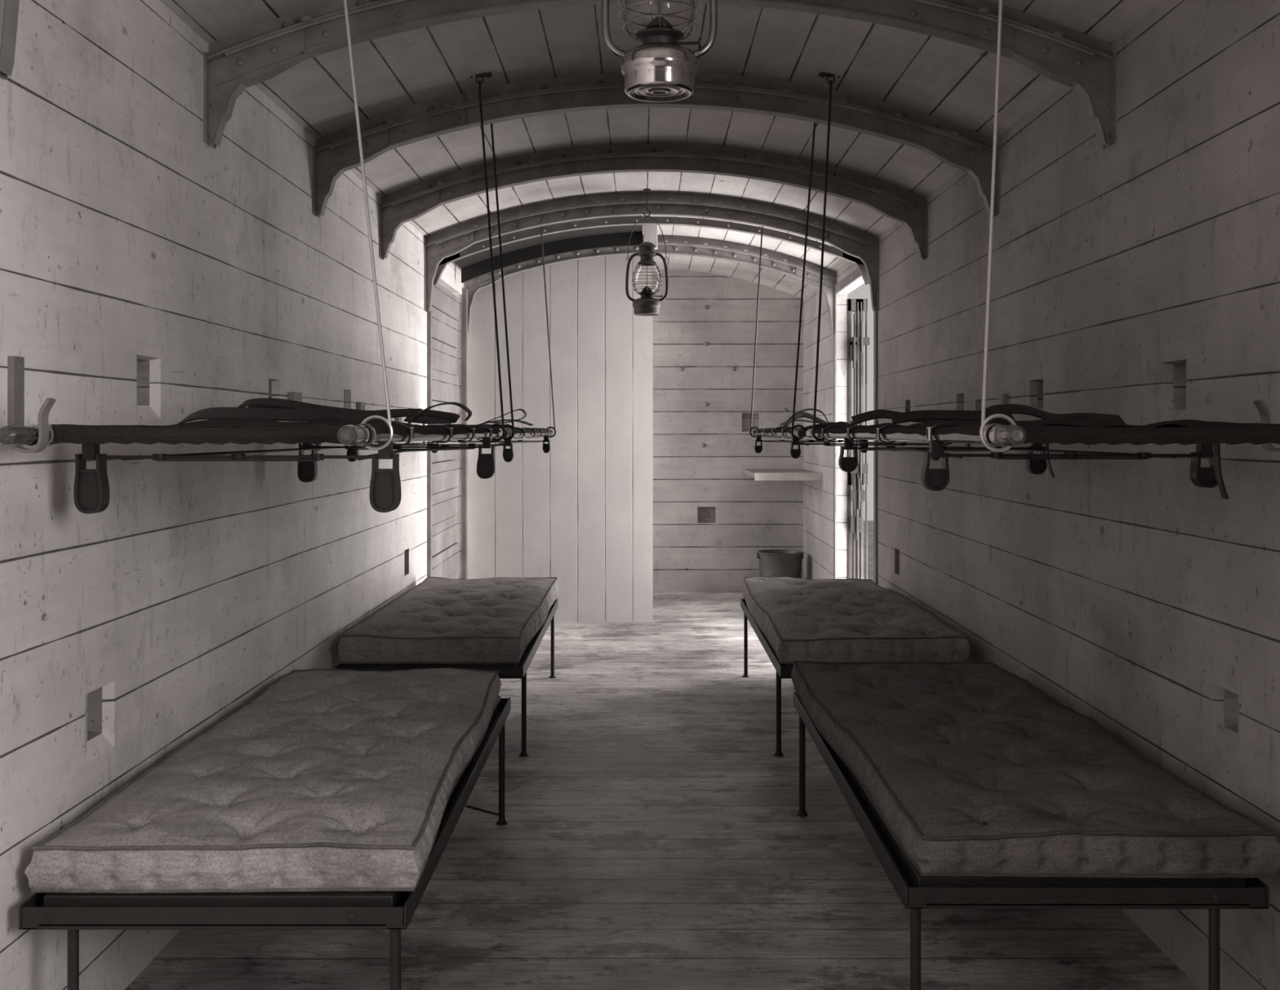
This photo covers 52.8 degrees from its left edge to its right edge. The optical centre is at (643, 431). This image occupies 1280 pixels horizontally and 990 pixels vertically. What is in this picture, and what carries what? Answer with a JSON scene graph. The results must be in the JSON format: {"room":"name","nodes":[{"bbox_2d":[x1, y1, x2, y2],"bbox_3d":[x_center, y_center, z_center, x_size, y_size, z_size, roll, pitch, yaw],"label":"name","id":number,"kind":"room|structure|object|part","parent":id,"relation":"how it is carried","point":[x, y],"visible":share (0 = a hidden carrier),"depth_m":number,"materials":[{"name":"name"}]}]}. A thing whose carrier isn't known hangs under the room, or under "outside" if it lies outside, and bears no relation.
{"room":"hospital train carriage","nodes":[
{"label":"hospital train carriage","id":0,"kind":"room"},
{"bbox_2d":[0,0,463,989],"bbox_3d":[-1.192,0.106,4.215,0.070,2.277,11.630,0,0,0],"label":"wall","id":1,"kind":"structure","parent":0,"point":[152,273],"depth_m":3.06,"materials":[{"name":"white wood"}]},
{"bbox_2d":[7,355,24,426],"bbox_3d":[-1.149,-0.059,2.365,0.015,0.158,0.040,0,0,0],"label":"cleat","id":2,"kind":"object","parent":1,"relation":"attached to","point":[15,365],"visible":0.83,"depth_m":2.35,"materials":[{"name":"paint"}]},
{"bbox_2d":[9,397,56,453],"bbox_3d":[-1.082,0.004,2.200,0.150,0.124,0.040,0,0,0],"label":"hook","id":3,"kind":"object","parent":1,"relation":"attached to","point":[42,417],"visible":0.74,"depth_m":2.19,"materials":[{"name":"paint"}]},
{"bbox_2d":[288,391,302,422],"bbox_3d":[-1.147,-0.065,4.250,0.021,0.130,0.100,0,0,0],"label":"cleat","id":4,"kind":"object","parent":1,"relation":"attached to","point":[294,396],"visible":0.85,"depth_m":4.21,"materials":[{"name":"grey wood"}]},
{"bbox_2d":[356,402,365,410],"bbox_3d":[-1.147,-0.060,5.240,0.021,0.120,0.080,0,0,0],"label":"cleat","id":5,"kind":"object","parent":1,"relation":"attached to","point":[360,406],"visible":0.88,"depth_m":5.20,"materials":[{"name":"grey wood"}]},
{"bbox_2d":[395,417,401,422],"bbox_3d":[-1.147,-0.050,6.040,0.021,0.100,0.080,0,0,0],"label":"cleat","id":6,"kind":"object","parent":1,"relation":"attached to","point":[399,419],"visible":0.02,"depth_m":6.00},
{"bbox_2d":[426,306,431,577],"bbox_3d":[-1.147,0.165,6.915,0.020,2.160,0.040,0,0,0],"label":"trim","id":7,"kind":"structure","parent":1,"relation":"attached to","point":[429,313],"depth_m":6.89,"materials":[{"name":"white wood"}]},
{"bbox_2d":[431,283,458,578],"bbox_3d":[-1.195,0.188,7.570,0.044,2.074,1.240,0,0,0],"label":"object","id":8,"kind":"structure","parent":1,"relation":"in","point":[445,304],"depth_m":7.65,"materials":[{"name":"white wood"}]},
{"bbox_2d":[462,288,467,579],"bbox_3d":[-1.142,0.165,8.242,0.030,2.160,0.055,0,0,0],"label":"trim","id":9,"kind":"structure","parent":1,"relation":"attached to","point":[464,291],"depth_m":8.21,"materials":[{"name":"paint"}]},
{"bbox_2d":[467,254,653,622],"bbox_3d":[-0.548,0.018,8.445,1.218,2.455,0.030,0,0,0],"label":"wall partition","id":10,"kind":"structure","parent":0,"point":[579,513],"depth_m":8.43,"materials":[{"name":"white wood"}]},
{"bbox_2d":[625,215,668,315],"bbox_3d":[0.018,-0.872,6.750,0.167,0.520,0.163,0,0,43],"label":"lantern","id":11,"kind":"object","parent":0,"point":[646,279],"visible":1,"depth_m":6.71,"materials":[{"name":"metal"}]},
{"bbox_3d":[0.018,-0.657,6.750,0.152,0.091,0.152,0,0,0],"label":"oil tank","id":12,"kind":"part","parent":11,"relation":"part of","materials":[{"name":"metal"}]},
{"bbox_3d":[0.018,-0.800,6.750,0.136,0.153,0.136,0,0,0],"label":"glass globe","id":13,"kind":"part","parent":11,"relation":"part of","materials":[{"name":"white"}]},
{"bbox_3d":[0.018,-1.015,6.750,0.218,0.234,0.004,0,0,0],"label":"bail handle","id":14,"kind":"part","parent":11,"relation":"part of","materials":[{"name":"grey metal"}]},
{"bbox_3d":[0.034,-0.730,6.750,0.128,0.064,0.096,0,0,0],"label":"burner","id":15,"kind":"part","parent":11,"relation":"part of","materials":[{"name":"black metal"}]},
{"bbox_2d":[160,0,1163,298],"bbox_3d":[0.043,-1.176,4.215,2.400,0.288,11.770,0,0,0],"label":"ceiling","id":16,"kind":"structure","parent":0,"point":[947,80],"depth_m":4.36,"materials":[{"name":"white wood"}]},
{"bbox_2d":[0,0,19,79],"bbox_3d":[0.043,-0.950,2.288,2.400,0.641,0.095,0,0,0],"label":"rib","id":17,"kind":"object","parent":16,"relation":"attached to","point":[9,9],"visible":1,"depth_m":2.29,"materials":[{"name":"paint"}]},
{"bbox_2d":[343,0,393,450],"bbox_3d":[-0.552,-0.585,2.441,0.249,1.238,0.077,0,0,44],"label":"hanging rod","id":18,"kind":"object","parent":16,"relation":"hanging from","point":[388,421],"visible":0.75,"depth_m":2.40,"materials":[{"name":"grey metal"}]},
{"bbox_2d":[0,416,502,514],"bbox_3d":[-0.770,0.061,3.270,0.615,0.192,2.302,0,0,0],"label":"stretcher","id":19,"kind":"object","parent":18,"relation":"hanging from","point":[91,486],"visible":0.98,"depth_m":2.43,"materials":[{"name":"brown wood"}]},
{"bbox_2d":[177,407,380,424],"bbox_3d":[-0.789,-0.033,2.802,0.422,0.041,0.081,0,0,-9],"label":"strap","id":20,"kind":"object","parent":19,"relation":"on","point":[275,414],"visible":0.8,"depth_m":2.80,"materials":[{"name":"leather"}]},
{"bbox_3d":[-0.760,0.046,3.240,0.468,0.016,1.580,0,0,0],"label":"stay rod","id":21,"kind":"part","parent":19,"relation":"part of","materials":[{"name":"black metal"}]},
{"bbox_2d":[237,398,395,418],"bbox_3d":[-0.755,-0.051,2.988,0.358,0.055,0.077,0,0,-12],"label":"strap","id":22,"kind":"object","parent":19,"relation":"on","point":[279,403],"visible":0.38,"depth_m":2.97,"materials":[{"name":"leather"}]},
{"bbox_2d":[377,408,422,417],"bbox_3d":[-0.729,-0.042,3.471,0.262,0.044,0.064,0,0,-12],"label":"strap","id":23,"kind":"object","parent":19,"relation":"on","point":[399,412],"visible":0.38,"depth_m":3.49,"materials":[{"name":"leather"}]},
{"bbox_2d":[391,409,460,424],"bbox_3d":[-0.666,-0.043,3.733,0.271,0.042,0.089,0,0,-11],"label":"strap","id":24,"kind":"object","parent":19,"relation":"on","point":[429,416],"visible":0.54,"depth_m":3.73,"materials":[{"name":"leather"}]},
{"bbox_2d":[407,401,471,423],"bbox_3d":[-0.507,-0.047,3.276,0.185,0.057,0.082,0,0,-38],"label":"strap","id":25,"kind":"object","parent":19,"relation":"on","point":[465,408],"visible":0.99,"depth_m":3.25,"materials":[{"name":"leather"}]},
{"bbox_2d":[470,72,505,440],"bbox_3d":[-0.528,-0.592,4.345,0.135,1.247,0.099,0,0,0],"label":"hanging rod","id":26,"kind":"object","parent":16,"relation":"hanging from","point":[487,75],"visible":0.9,"depth_m":4.34,"materials":[{"name":"grey metal"}]},
{"bbox_3d":[-0.556,-1.198,4.380,0.080,0.036,0.030,0,0,0],"label":"ceiling plate","id":27,"kind":"part","parent":26,"relation":"part of","materials":[{"name":"grey metal"}]},
{"bbox_2d":[490,123,515,440],"bbox_3d":[-0.536,-0.592,4.689,0.085,1.246,0.190,0,0,-23],"label":"hanging rod","id":28,"kind":"object","parent":16,"relation":"hanging from","point":[512,426],"visible":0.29,"depth_m":4.67,"materials":[{"name":"grey metal"}]},
{"bbox_2d":[453,215,642,283],"bbox_3d":[-0.561,-1.074,7.750,1.112,0.321,0.900,0,0,0],"label":"track","id":29,"kind":"object","parent":16,"relation":"attached to","point":[477,264],"visible":0.77,"depth_m":7.90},
{"bbox_2d":[540,226,555,437],"bbox_3d":[-0.532,-0.592,6.880,0.085,1.247,0.203,0,0,-19],"label":"hanging rod","id":30,"kind":"object","parent":16,"relation":"hanging from","point":[548,428],"visible":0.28,"depth_m":6.86,"materials":[{"name":"grey metal"}]},
{"bbox_2d":[346,423,554,462],"bbox_3d":[-0.768,0.037,5.680,0.605,0.145,2.360,0,0,0],"label":"stretcher","id":31,"kind":"object","parent":30,"relation":"hanging from","point":[508,454],"visible":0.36,"depth_m":5.04,"materials":[{"name":"brown wood"}]},
{"bbox_3d":[-0.760,0.046,5.580,0.468,0.016,1.840,0,0,0],"label":"stay rod","id":32,"kind":"part","parent":31,"relation":"part of","materials":[{"name":"black metal"}]},
{"bbox_2d":[475,408,526,426],"bbox_3d":[-0.588,-0.057,5.324,0.209,0.077,0.082,0,0,0],"label":"strap","id":33,"kind":"object","parent":31,"relation":"on","point":[522,410],"visible":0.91,"depth_m":5.31,"materials":[{"name":"leather"}]},
{"bbox_2d":[479,419,533,426],"bbox_3d":[-0.649,-0.038,5.910,0.293,0.040,0.060,0,0,-6],"label":"strap","id":34,"kind":"object","parent":31,"relation":"on","point":[519,421],"visible":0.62,"depth_m":5.90,"materials":[{"name":"leather"}]},
{"bbox_2d":[643,188,650,217],"bbox_3d":[0.018,-1.198,6.750,0.040,0.146,0.040,0,0,0],"label":"ceiling hook","id":35,"kind":"object","parent":16,"relation":"attached to","point":[645,189],"visible":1,"depth_m":6.75,"materials":[{"name":"black metal"}]},
{"bbox_2d":[463,235,836,334],"bbox_3d":[0.043,-0.946,8.328,2.400,0.648,0.095,0,0,0],"label":"rib","id":36,"kind":"object","parent":16,"relation":"attached to","point":[779,262],"visible":0.67,"depth_m":8.32,"materials":[{"name":"grey wood"}]},
{"bbox_3d":[0.043,-1.101,8.286,2.283,0.228,0.011,0,0,0],"label":"edge rod","id":37,"kind":"part","parent":36,"relation":"part of","materials":[{"name":"grey wood"}]},
{"bbox_2d":[643,224,657,249],"bbox_3d":[0.043,-1.194,7.890,0.085,0.148,0.060,0,0,0],"label":"block","id":38,"kind":"object","parent":16,"relation":"attached to","point":[650,231],"visible":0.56,"depth_m":7.86,"materials":[{"name":"white paint"}]},
{"bbox_2d":[424,192,879,312],"bbox_3d":[0.043,-0.951,6.838,2.400,0.638,0.095,0,0,0],"label":"rib","id":39,"kind":"object","parent":16,"relation":"attached to","point":[447,242],"visible":0.97,"depth_m":6.83,"materials":[{"name":"paint"}]},
{"bbox_3d":[0.043,-1.101,6.796,2.283,0.228,0.011,0,0,0],"label":"edge rod","id":40,"kind":"part","parent":39,"relation":"part of","materials":[{"name":"grey wood"}]},
{"bbox_2d":[433,216,870,284],"bbox_3d":[0.043,-0.985,7.019,2.400,0.370,0.062,0,0,0],"label":"arch","id":41,"kind":"object","parent":16,"relation":"attached to","point":[631,220],"visible":0.94,"depth_m":7.00,"materials":[{"name":"paint"}]},
{"bbox_2d":[378,143,927,259],"bbox_3d":[0.043,-1.012,5.678,2.400,0.515,0.095,0,0,0],"label":"rib","id":42,"kind":"object","parent":16,"relation":"attached to","point":[907,207],"visible":0.98,"depth_m":5.67,"materials":[{"name":"paint"}]},
{"bbox_3d":[0.043,-1.101,5.636,2.283,0.228,0.011,0,0,0],"label":"edge rod","id":43,"kind":"part","parent":42,"relation":"part of","materials":[{"name":"grey wood"}]},
{"bbox_2d":[312,72,999,217],"bbox_3d":[0.043,-1.012,4.548,2.400,0.515,0.095,0,0,0],"label":"rib","id":44,"kind":"object","parent":16,"relation":"attached to","point":[336,153],"visible":0.9,"depth_m":4.54,"materials":[{"name":"paint"}]},
{"bbox_3d":[0.043,-1.101,4.506,2.283,0.228,0.011,0,0,0],"label":"edge rod","id":45,"kind":"part","parent":44,"relation":"part of","materials":[{"name":"grey wood"}]},
{"bbox_2d":[203,0,1115,148],"bbox_3d":[0.043,-1.012,3.428,2.400,0.515,0.095,0,0,0],"label":"rib","id":46,"kind":"object","parent":16,"relation":"attached to","point":[1084,63],"visible":1,"depth_m":3.42,"materials":[{"name":"paint"}]},
{"bbox_3d":[0.043,-1.101,3.386,2.283,0.228,0.011,0,0,0],"label":"edge rod","id":47,"kind":"part","parent":46,"relation":"part of","materials":[{"name":"grey wood"}]},
{"bbox_2d":[749,226,763,437],"bbox_3d":[0.624,-0.592,6.920,0.118,1.247,0.090,0,0,0],"label":"hanging rod","id":48,"kind":"object","parent":16,"relation":"hanging from","point":[751,428],"visible":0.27,"depth_m":6.91,"materials":[{"name":"grey metal"}]},
{"bbox_2d":[791,122,815,439],"bbox_3d":[0.620,-0.593,4.845,0.083,1.249,0.230,0,0,-7],"label":"hanging rod","id":49,"kind":"object","parent":16,"relation":"hanging from","point":[793,426],"visible":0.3,"depth_m":4.86,"materials":[{"name":"grey metal"}]},
{"bbox_2d":[751,421,940,460],"bbox_3d":[0.865,0.034,5.905,0.594,0.156,2.112,0,0,0],"label":"stretcher","id":50,"kind":"object","parent":49,"relation":"hanging from","point":[798,433],"visible":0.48,"depth_m":5.30,"materials":[{"name":"brown wood"}]},
{"bbox_2d":[780,419,827,425],"bbox_3d":[0.756,-0.042,5.819,0.299,0.029,0.061,0,0,-10],"label":"strap","id":51,"kind":"object","parent":50,"relation":"on","point":[803,420],"visible":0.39,"depth_m":5.79,"materials":[{"name":"leather"}]},
{"bbox_2d":[782,412,826,429],"bbox_3d":[0.690,-0.047,5.514,0.214,0.077,0.074,0,0,-12],"label":"strap","id":52,"kind":"object","parent":50,"relation":"on","point":[805,415],"visible":0.72,"depth_m":5.50,"materials":[{"name":"leather"}]},
{"bbox_2d":[782,408,828,426],"bbox_3d":[0.673,-0.058,5.313,0.217,0.079,0.073,0,0,-15],"label":"strap","id":53,"kind":"object","parent":50,"relation":"on","point":[806,409],"visible":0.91,"depth_m":5.29,"materials":[{"name":"leather"}]},
{"bbox_3d":[0.858,0.046,5.855,0.453,0.016,1.610,0,0,0],"label":"stay rod","id":54,"kind":"part","parent":50,"relation":"part of","materials":[{"name":"black metal"}]},
{"bbox_2d":[812,72,840,440],"bbox_3d":[0.621,-0.593,4.360,0.110,1.248,0.069,0,0,0],"label":"hanging rod","id":55,"kind":"object","parent":16,"relation":"hanging from","point":[828,75],"visible":0.95,"depth_m":4.35,"materials":[{"name":"grey metal"}]},
{"bbox_3d":[0.609,-0.603,4.355,0.095,1.188,0.021,0,0,-43],"label":"rod","id":56,"kind":"part","parent":55,"relation":"part of","materials":[{"name":"black metal"}]},
{"bbox_3d":[0.636,-1.199,4.380,0.080,0.036,0.030,0,0,0],"label":"ceiling plate","id":57,"kind":"part","parent":55,"relation":"part of","materials":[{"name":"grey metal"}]},
{"bbox_2d":[805,416,1279,491],"bbox_3d":[0.867,0.046,3.325,0.600,0.156,2.550,0,0,0],"label":"stretcher","id":58,"kind":"object","parent":55,"relation":"hanging from","point":[1068,430],"visible":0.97,"depth_m":2.48,"materials":[{"name":"brown wood"}]},
{"bbox_2d":[851,409,963,425],"bbox_3d":[0.780,-0.042,3.809,0.337,0.047,0.088,0,0,0],"label":"strap","id":59,"kind":"object","parent":58,"relation":"on","point":[876,414],"visible":0.56,"depth_m":3.79,"materials":[{"name":"leather"}]},
{"bbox_2d":[890,409,1014,424],"bbox_3d":[0.790,-0.037,3.309,0.317,0.038,0.088,0,0,0],"label":"strap","id":60,"kind":"object","parent":58,"relation":"on","point":[927,415],"visible":0.78,"depth_m":3.30,"materials":[{"name":"leather"}]},
{"bbox_3d":[0.858,0.046,3.180,0.453,0.016,1.120,0,0,0],"label":"stay rod","id":61,"kind":"part","parent":58,"relation":"part of","materials":[{"name":"black metal"}]},
{"bbox_2d":[1044,444,1054,477],"bbox_3d":[1.119,0.073,3.550,0.022,0.107,0.020,0,0,0],"label":"strap","id":62,"kind":"object","parent":58,"relation":"hanging from","point":[1046,446],"visible":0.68,"depth_m":3.54,"materials":[{"name":"leather"}]},
{"bbox_2d":[981,404,1125,424],"bbox_3d":[0.930,-0.039,2.924,0.348,0.048,0.085,0,0,-8],"label":"strap","id":63,"kind":"object","parent":58,"relation":"on","point":[1005,409],"visible":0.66,"depth_m":2.92,"materials":[{"name":"leather"}]},
{"bbox_2d":[1213,444,1228,499],"bbox_3d":[1.129,0.076,2.520,0.022,0.112,0.020,0,0,0],"label":"strap","id":64,"kind":"object","parent":58,"relation":"hanging from","point":[1217,464],"visible":0.91,"depth_m":2.52,"materials":[{"name":"leather"}]},
{"bbox_2d":[979,0,1016,452],"bbox_3d":[0.622,-0.591,2.211,0.118,1.250,0.108,0,0,0],"label":"hanging rod","id":65,"kind":"object","parent":16,"relation":"hanging from","point":[984,421],"visible":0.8,"depth_m":2.18,"materials":[{"name":"grey metal"}]},
{"bbox_3d":[0.609,-0.603,2.206,0.017,1.185,0.129,0,0,36],"label":"rod","id":66,"kind":"part","parent":65,"relation":"part of","materials":[{"name":"metal"}]},
{"bbox_3d":[0.031,-1.208,2.500,0.040,0.126,0.040,0,0,0],"label":"ceiling hook","id":67,"kind":"object","parent":16,"relation":"attached to","visible":0},
{"bbox_2d":[601,0,717,102],"bbox_3d":[0.031,-0.903,2.500,0.173,0.497,0.163,0,0,41],"label":"lantern","id":68,"kind":"object","parent":67,"relation":"hanging from","point":[659,69],"visible":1,"depth_m":2.46,"materials":[{"name":"metal"}]},
{"bbox_3d":[0.031,-0.701,2.500,0.152,0.091,0.152,0,0,0],"label":"oil tank","id":69,"kind":"part","parent":68,"relation":"part of","materials":[{"name":"metal"}]},
{"bbox_3d":[0.031,-0.844,2.500,0.136,0.153,0.136,0,0,0],"label":"glass globe","id":70,"kind":"part","parent":68,"relation":"part of","materials":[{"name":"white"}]},
{"bbox_3d":[0.047,-0.773,2.500,0.128,0.064,0.096,0,0,0],"label":"burner","id":71,"kind":"part","parent":68,"relation":"part of","materials":[{"name":"black metal"}]},
{"bbox_2d":[124,591,1200,989],"bbox_3d":[0.043,1.275,4.215,2.540,0.060,11.770,0,0,0],"label":"floor","id":72,"kind":"structure","parent":0,"point":[654,837],"depth_m":3.53,"materials":[{"name":"grey wood"}]},
{"bbox_2d":[18,695,511,989],"bbox_3d":[-0.772,1.044,3.220,0.695,0.402,1.827,0,0,0],"label":"frame","id":73,"kind":"object","parent":72,"relation":"on","point":[393,911],"visible":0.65,"depth_m":2.33,"materials":[{"name":"black metal"}]},
{"bbox_3d":[-1.103,0.872,3.220,0.035,0.043,1.820,0,0,0],"label":"rail","id":74,"kind":"part","parent":73,"relation":"part of","materials":[{"name":"black metal"}]},
{"bbox_3d":[-1.035,1.065,2.340,0.036,0.360,0.036,0,0,0],"label":"leg","id":75,"kind":"part","parent":73,"relation":"part of","materials":[{"name":"black metal"}]},
{"bbox_3d":[-0.772,0.873,2.326,0.683,0.040,0.038,0,0,0],"label":"rail","id":76,"kind":"part","parent":73,"relation":"part of","materials":[{"name":"black metal"}]},
{"bbox_2d":[24,667,501,893],"bbox_3d":[-0.775,0.784,3.225,0.730,0.115,1.785,0,0,0],"label":"mattress","id":77,"kind":"object","parent":73,"relation":"on","point":[325,780],"visible":1,"depth_m":2.64,"materials":[{"name":"fabric"}]},
{"bbox_3d":[-0.450,1.065,2.340,0.036,0.360,0.036,0,0,0],"label":"leg","id":78,"kind":"part","parent":73,"relation":"part of","materials":[{"name":"black metal"}]},
{"bbox_3d":[-0.443,0.872,3.220,0.035,0.043,1.820,0,0,0],"label":"rail","id":79,"kind":"part","parent":73,"relation":"part of","materials":[{"name":"black metal"}]},
{"bbox_3d":[-0.450,1.065,4.095,0.036,0.360,0.036,0,0,0],"label":"leg","id":80,"kind":"part","parent":73,"relation":"part of","materials":[{"name":"black metal"}]},
{"bbox_3d":[-0.772,0.873,4.114,0.683,0.040,0.038,0,0,0],"label":"rail","id":81,"kind":"part","parent":73,"relation":"part of","materials":[{"name":"black metal"}]},
{"bbox_2d":[335,599,558,756],"bbox_3d":[-0.775,1.044,5.610,0.680,0.402,1.907,0,0,0],"label":"frame","id":82,"kind":"object","parent":72,"relation":"on","point":[506,671],"visible":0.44,"depth_m":4.69,"materials":[{"name":"black metal"}]},
{"bbox_3d":[-1.097,0.872,5.610,0.035,0.043,1.900,0,0,0],"label":"rail","id":83,"kind":"part","parent":82,"relation":"part of","materials":[{"name":"black metal"}]},
{"bbox_3d":[-0.775,0.873,4.676,0.668,0.040,0.038,0,0,0],"label":"rail","id":84,"kind":"part","parent":82,"relation":"part of","materials":[{"name":"black metal"}]},
{"bbox_2d":[337,577,558,663],"bbox_3d":[-0.774,0.777,5.623,0.690,0.128,1.914,0,0,0],"label":"mattress","id":85,"kind":"object","parent":82,"relation":"on","point":[437,620],"visible":1,"depth_m":4.98,"materials":[{"name":"fabric"}]},
{"bbox_3d":[-0.460,1.065,4.960,0.036,0.360,0.036,0,0,0],"label":"leg","id":86,"kind":"part","parent":82,"relation":"part of","materials":[{"name":"black metal"}]},
{"bbox_3d":[-0.453,0.872,5.610,0.035,0.043,1.900,0,0,0],"label":"rail","id":87,"kind":"part","parent":82,"relation":"part of","materials":[{"name":"black metal"}]},
{"bbox_3d":[-0.460,1.065,6.525,0.036,0.360,0.036,0,0,0],"label":"leg","id":88,"kind":"part","parent":82,"relation":"part of","materials":[{"name":"black metal"}]},
{"bbox_2d":[740,598,793,756],"bbox_3d":[0.840,1.044,5.620,0.690,0.402,1.927,0,0,0],"label":"frame","id":89,"kind":"object","parent":72,"relation":"on","point":[783,671],"visible":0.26,"depth_m":4.96,"materials":[{"name":"black metal"}]},
{"bbox_3d":[0.520,1.065,6.545,0.036,0.360,0.036,0,0,0],"label":"leg","id":90,"kind":"part","parent":89,"relation":"part of","materials":[{"name":"black metal"}]},
{"bbox_3d":[0.512,0.872,5.620,0.035,0.043,1.920,0,0,0],"label":"rail","id":91,"kind":"part","parent":89,"relation":"part of","materials":[{"name":"black metal"}]},
{"bbox_3d":[0.520,1.065,4.960,0.036,0.360,0.036,0,0,0],"label":"leg","id":92,"kind":"part","parent":89,"relation":"part of","materials":[{"name":"black metal"}]},
{"bbox_3d":[0.840,0.873,4.676,0.678,0.040,0.038,0,0,0],"label":"rail","id":93,"kind":"part","parent":89,"relation":"part of","materials":[{"name":"black metal"}]},
{"bbox_2d":[742,577,969,664],"bbox_3d":[0.836,0.779,5.617,0.706,0.124,1.925,0,0,0],"label":"mattress","id":94,"kind":"object","parent":89,"relation":"on","point":[827,620],"visible":0.99,"depth_m":4.96,"materials":[{"name":"fabric"}]},
{"bbox_2d":[756,549,803,578],"bbox_3d":[1.020,1.069,9.620,0.344,0.352,0.336,0,0,0],"label":"bucket","id":95,"kind":"object","parent":72,"relation":"on","point":[772,562],"visible":0.62,"depth_m":9.49,"materials":[{"name":"metal"}]},
{"bbox_3d":[1.020,0.944,9.565,0.344,0.089,0.150,0,0,0],"label":"handle","id":96,"kind":"part","parent":95,"relation":"part of","materials":[{"name":"black metal"}]},
{"bbox_2d":[793,691,1269,989],"bbox_3d":[0.830,1.044,3.315,0.680,0.402,1.817,0,0,0],"label":"frame","id":97,"kind":"object","parent":72,"relation":"on","point":[1213,895],"visible":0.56,"depth_m":2.43,"materials":[{"name":"black metal"}]},
{"bbox_3d":[0.515,1.065,4.185,0.036,0.360,0.036,0,0,0],"label":"leg","id":98,"kind":"part","parent":97,"relation":"part of","materials":[{"name":"black metal"}]},
{"bbox_3d":[0.507,0.872,3.315,0.035,0.043,1.810,0,0,0],"label":"rail","id":99,"kind":"part","parent":97,"relation":"part of","materials":[{"name":"black metal"}]},
{"bbox_3d":[0.515,1.065,2.440,0.036,0.360,0.036,0,0,0],"label":"leg","id":100,"kind":"part","parent":97,"relation":"part of","materials":[{"name":"black metal"}]},
{"bbox_2d":[791,661,1279,878],"bbox_3d":[0.834,0.785,3.329,0.733,0.113,1.843,0,0,0],"label":"mattress","id":101,"kind":"object","parent":97,"relation":"on","point":[973,769],"visible":1,"depth_m":2.74,"materials":[{"name":"fabric"}]},
{"bbox_3d":[0.830,0.873,2.426,0.668,0.040,0.038,0,0,0],"label":"rail","id":102,"kind":"part","parent":97,"relation":"part of","materials":[{"name":"black metal"}]},
{"bbox_3d":[1.080,1.065,2.440,0.036,0.360,0.036,0,0,0],"label":"leg","id":103,"kind":"part","parent":97,"relation":"part of","materials":[{"name":"black metal"}]},
{"bbox_3d":[1.153,0.872,3.315,0.035,0.043,1.810,0,0,0],"label":"rail","id":104,"kind":"part","parent":97,"relation":"part of","materials":[{"name":"black metal"}]},
{"bbox_2d":[653,268,803,591],"bbox_3d":[0.043,-0.013,10.065,2.400,2.515,0.070,0,0,0],"label":"wall","id":105,"kind":"structure","parent":0,"point":[691,553],"depth_m":10.03,"materials":[{"name":"white wood"}]},
{"bbox_2d":[702,511,711,519],"bbox_3d":[0.490,0.652,10.049,0.066,0.071,0.050,0,0,0],"label":"ring","id":106,"kind":"object","parent":105,"relation":"attached to","point":[705,512],"visible":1,"depth_m":10.03,"materials":[{"name":"metal"}]},
{"bbox_2d":[803,0,1279,989],"bbox_3d":[1.278,0.106,4.215,0.070,2.277,11.630,0,0,0],"label":"wall","id":107,"kind":"structure","parent":0,"point":[1135,278],"depth_m":3.29,"materials":[{"name":"white wood"}]},
{"bbox_2d":[742,469,822,480],"bbox_3d":[1.009,0.313,9.498,0.468,0.054,1.065,0,0,0],"label":"wall shelf","id":108,"kind":"object","parent":107,"relation":"attached to","point":[758,474],"visible":1,"depth_m":8.96,"materials":[{"name":"paint"}]},
{"bbox_2d":[833,267,877,584],"bbox_3d":[1.237,0.150,7.600,0.012,2.190,1.520,0,0,0],"label":"trim","id":109,"kind":"structure","parent":107,"relation":"attached to","point":[855,274],"depth_m":7.45,"materials":[{"name":"paint"}]},
{"bbox_2d":[847,298,869,579],"bbox_3d":[1.380,0.205,8.278,0.130,2.120,0.104,0,0,0],"label":"door","id":110,"kind":"structure","parent":107,"relation":"in","point":[858,478],"depth_m":8.29,"materials":[{"name":"white wood"}]},
{"bbox_2d":[967,399,980,410],"bbox_3d":[1.232,-0.060,4.820,0.021,0.120,0.120,0,0,0],"label":"cleat","id":111,"kind":"object","parent":107,"relation":"attached to","point":[974,404],"visible":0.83,"depth_m":4.78,"materials":[{"name":"grey wood"}]},
{"bbox_2d":[998,393,1007,404],"bbox_3d":[1.232,-0.065,4.425,0.021,0.130,0.050,0,0,0],"label":"cleat","id":112,"kind":"object","parent":107,"relation":"attached to","point":[1002,397],"visible":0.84,"depth_m":4.40,"materials":[{"name":"grey wood"}]},
{"bbox_2d":[1253,399,1279,452],"bbox_3d":[1.170,0.004,2.310,0.146,0.124,0.040,0,0,0],"label":"hook","id":113,"kind":"object","parent":107,"relation":"attached to","point":[1265,418],"visible":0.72,"depth_m":2.30,"materials":[{"name":"paint"}]},
{"label":"outside","id":114,"kind":"structure","parent":0,"visible":0},
{"bbox_2d":[851,520,873,581],"bbox_3d":[8.043,2.370,10.000,44.000,0.050,48.000,0,0,0],"label":"ground","id":115,"kind":"structure","parent":114,"point":[870,523],"depth_m":25.45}
]}

